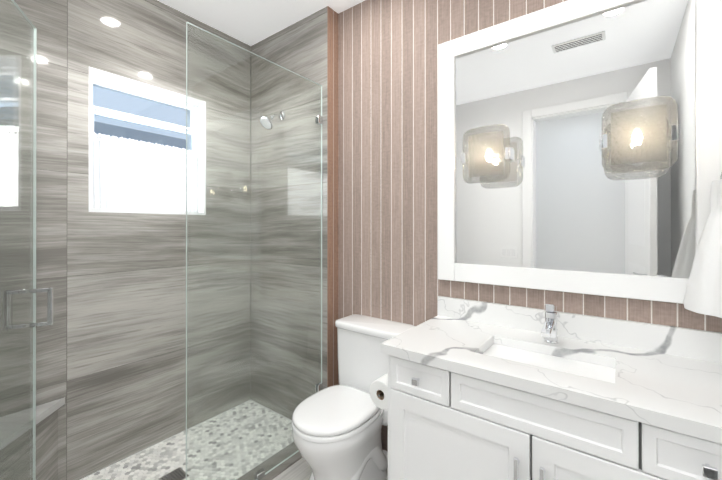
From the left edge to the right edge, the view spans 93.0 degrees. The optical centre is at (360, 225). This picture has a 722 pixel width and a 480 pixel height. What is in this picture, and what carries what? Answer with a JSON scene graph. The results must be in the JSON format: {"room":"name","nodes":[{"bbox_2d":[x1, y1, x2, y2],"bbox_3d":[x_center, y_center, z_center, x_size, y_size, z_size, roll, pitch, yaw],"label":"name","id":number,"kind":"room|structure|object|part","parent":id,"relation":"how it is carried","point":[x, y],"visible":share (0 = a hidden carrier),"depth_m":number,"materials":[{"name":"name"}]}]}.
{"room":"bathroom","nodes":[
{"label":"bathroom","id":0,"kind":"room"},
{"bbox_2d":[0,0,250,479],"bbox_3d":[-1.424,-0.022,2.103,0.250,2.740,1.561,0,0,37],"label":"wall tile","id":1,"kind":"structure","parent":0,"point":[111,354],"depth_m":1.95,"materials":[{"name":"grey tile"}]},
{"bbox_2d":[89,67,205,214],"bbox_3d":[-1.368,-0.465,2.178,0.248,0.784,0.654,0,0,37],"label":"window","id":2,"kind":"structure","parent":1,"relation":"in","point":[116,83],"depth_m":2.17,"materials":[{"name":"white plastic"}]},
{"bbox_2d":[92,132,198,210],"bbox_3d":[-1.324,-0.312,2.145,0.026,0.424,0.622,0,0,37],"label":"window blind","id":3,"kind":"object","parent":2,"relation":"hanging from","point":[129,173],"visible":0.88,"depth_m":2.11,"materials":[{"name":"fabric"}]},
{"bbox_2d":[157,0,364,45],"bbox_3d":[-0.735,-1.455,0.654,3.200,0.120,3.750,0,0,37],"label":"ceiling","id":4,"kind":"structure","parent":0,"point":[250,22],"depth_m":2.23,"materials":[{"name":"white paint"}]},
{"bbox_2d":[251,6,337,419],"bbox_3d":[-0.501,-0.021,2.448,0.807,2.740,0.101,0,0,37],"label":"tiled wall","id":5,"kind":"structure","parent":0,"point":[307,47],"depth_m":2.35,"materials":[{"name":"tile"}]},
{"bbox_2d":[260,111,284,129],"bbox_3d":[-0.613,-0.736,2.362,0.100,0.155,0.173,0,0,37],"label":"shower head","id":6,"kind":"object","parent":5,"relation":"attached to","point":[265,122],"depth_m":2.33},
{"bbox_2d":[272,458,387,479],"bbox_3d":[-0.735,1.395,0.648,3.200,0.100,3.750,0,0,37],"label":"floor","id":7,"kind":"structure","parent":0,"point":[300,469],"depth_m":1.87,"materials":[{"name":"tile"}]},
{"bbox_2d":[80,399,293,479],"bbox_3d":[-1.058,1.347,1.825,0.665,0.009,1.560,0,0,37],"label":"shower floor","id":8,"kind":"structure","parent":7,"relation":"on","point":[276,413],"depth_m":2.07,"materials":[{"name":"white"}]},
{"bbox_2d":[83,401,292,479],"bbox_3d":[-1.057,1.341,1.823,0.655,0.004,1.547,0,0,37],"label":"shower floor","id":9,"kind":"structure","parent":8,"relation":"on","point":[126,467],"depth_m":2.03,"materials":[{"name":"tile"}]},
{"bbox_2d":[0,397,64,479],"bbox_3d":[-1.478,1.111,1.447,0.446,0.459,0.446,0,0,37],"label":"bench","id":10,"kind":"object","parent":9,"relation":"on","point":[46,441],"visible":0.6,"depth_m":1.61,"materials":[{"name":"tile"}]},
{"bbox_3d":[-0.995,1.341,1.821,0.110,0.004,0.110,0,0,37],"label":"floor drain grate","id":11,"kind":"part","parent":9,"relation":"part of","materials":[{"name":"grey metal"}]},
{"bbox_2d":[237,442,302,479],"bbox_3d":[-0.736,1.344,1.582,0.142,0.014,1.560,0,0,37],"label":"threshold","id":12,"kind":"object","parent":7,"relation":"on","point":[282,467],"depth_m":1.93,"materials":[{"name":"tile"}]},
{"bbox_2d":[186,22,322,479],"bbox_3d":[-0.510,0.220,1.851,0.028,2.234,0.860,0,0,37],"label":"glass","id":13,"kind":"object","parent":12,"relation":"on","point":[261,473],"visible":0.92,"depth_m":1.77,"materials":[{"name":"clear glass"}]},
{"bbox_2d":[292,314,414,479],"bbox_3d":[-0.059,0.949,1.760,0.452,0.797,0.668,0,0,37],"label":"toilet","id":14,"kind":"object","parent":7,"relation":"on","point":[336,432],"visible":0.9,"depth_m":1.67,"materials":[{"name":"white ceramic"}]},
{"bbox_2d":[381,296,721,479],"bbox_3d":[0.675,0.829,1.256,1.088,1.034,0.579,0,0,37],"label":"bathroom vanity","id":15,"kind":"object","parent":7,"relation":"on","point":[479,390],"visible":1,"depth_m":1.15,"materials":[{"name":"white"}]},
{"bbox_2d":[370,373,387,408],"bbox_3d":[0.143,0.735,1.548,0.138,0.120,0.193,0,0,37],"label":"toilet paper roll","id":16,"kind":"object","parent":15,"relation":"attached to","point":[379,392],"visible":0.48,"depth_m":1.49,"materials":[{"name":"white paper"}]},
{"bbox_2d":[338,0,721,451],"bbox_3d":[0.760,-0.023,1.715,2.095,2.740,0.250,0,0,37],"label":"wall","id":17,"kind":"structure","parent":0,"point":[387,159],"depth_m":1.96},
{"bbox_2d":[438,0,721,303],"bbox_3d":[0.794,-0.334,1.426,1.063,1.226,0.170,0,0,37],"label":"framed mirror","id":18,"kind":"object","parent":17,"relation":"attached to","point":[580,146],"visible":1,"depth_m":1.41,"materials":[{"name":"white mirror"}]},
{"bbox_3d":[0.356,-0.027,-0.328,0.280,2.740,3.500,0,0,37],"label":"wall","id":19,"kind":"structure","parent":0,"visible":0},
{"bbox_2d":[683,172,721,317],"bbox_3d":[1.108,0.029,1.049,0.177,0.468,0.272,0,0,37],"label":"towel","id":20,"kind":"object","parent":19,"relation":"attached to","point":[703,293],"visible":1,"depth_m":1.02,"materials":[{"name":"white fabric"}]},
{"label":"outside","id":21,"kind":"structure","parent":0,"visible":0},
{"bbox_2d":[93,86,185,148],"bbox_3d":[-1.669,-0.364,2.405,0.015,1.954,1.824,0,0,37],"label":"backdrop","id":22,"kind":"structure","parent":21,"point":[143,135],"depth_m":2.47,"materials":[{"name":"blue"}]},
{"bbox_3d":[-1.507,-0.024,1.115,0.807,2.740,0.120,0,0,37],"label":"wall","id":23,"kind":"structure","parent":0,"visible":0},
{"bbox_2d":[0,0,52,479],"bbox_3d":[-1.310,0.215,1.264,0.631,2.228,0.354,0,0,37],"label":"door glass","id":24,"kind":"object","parent":23,"relation":"attached to","point":[6,308],"visible":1,"depth_m":1.46,"materials":[{"name":"clear glass"}]}
]}

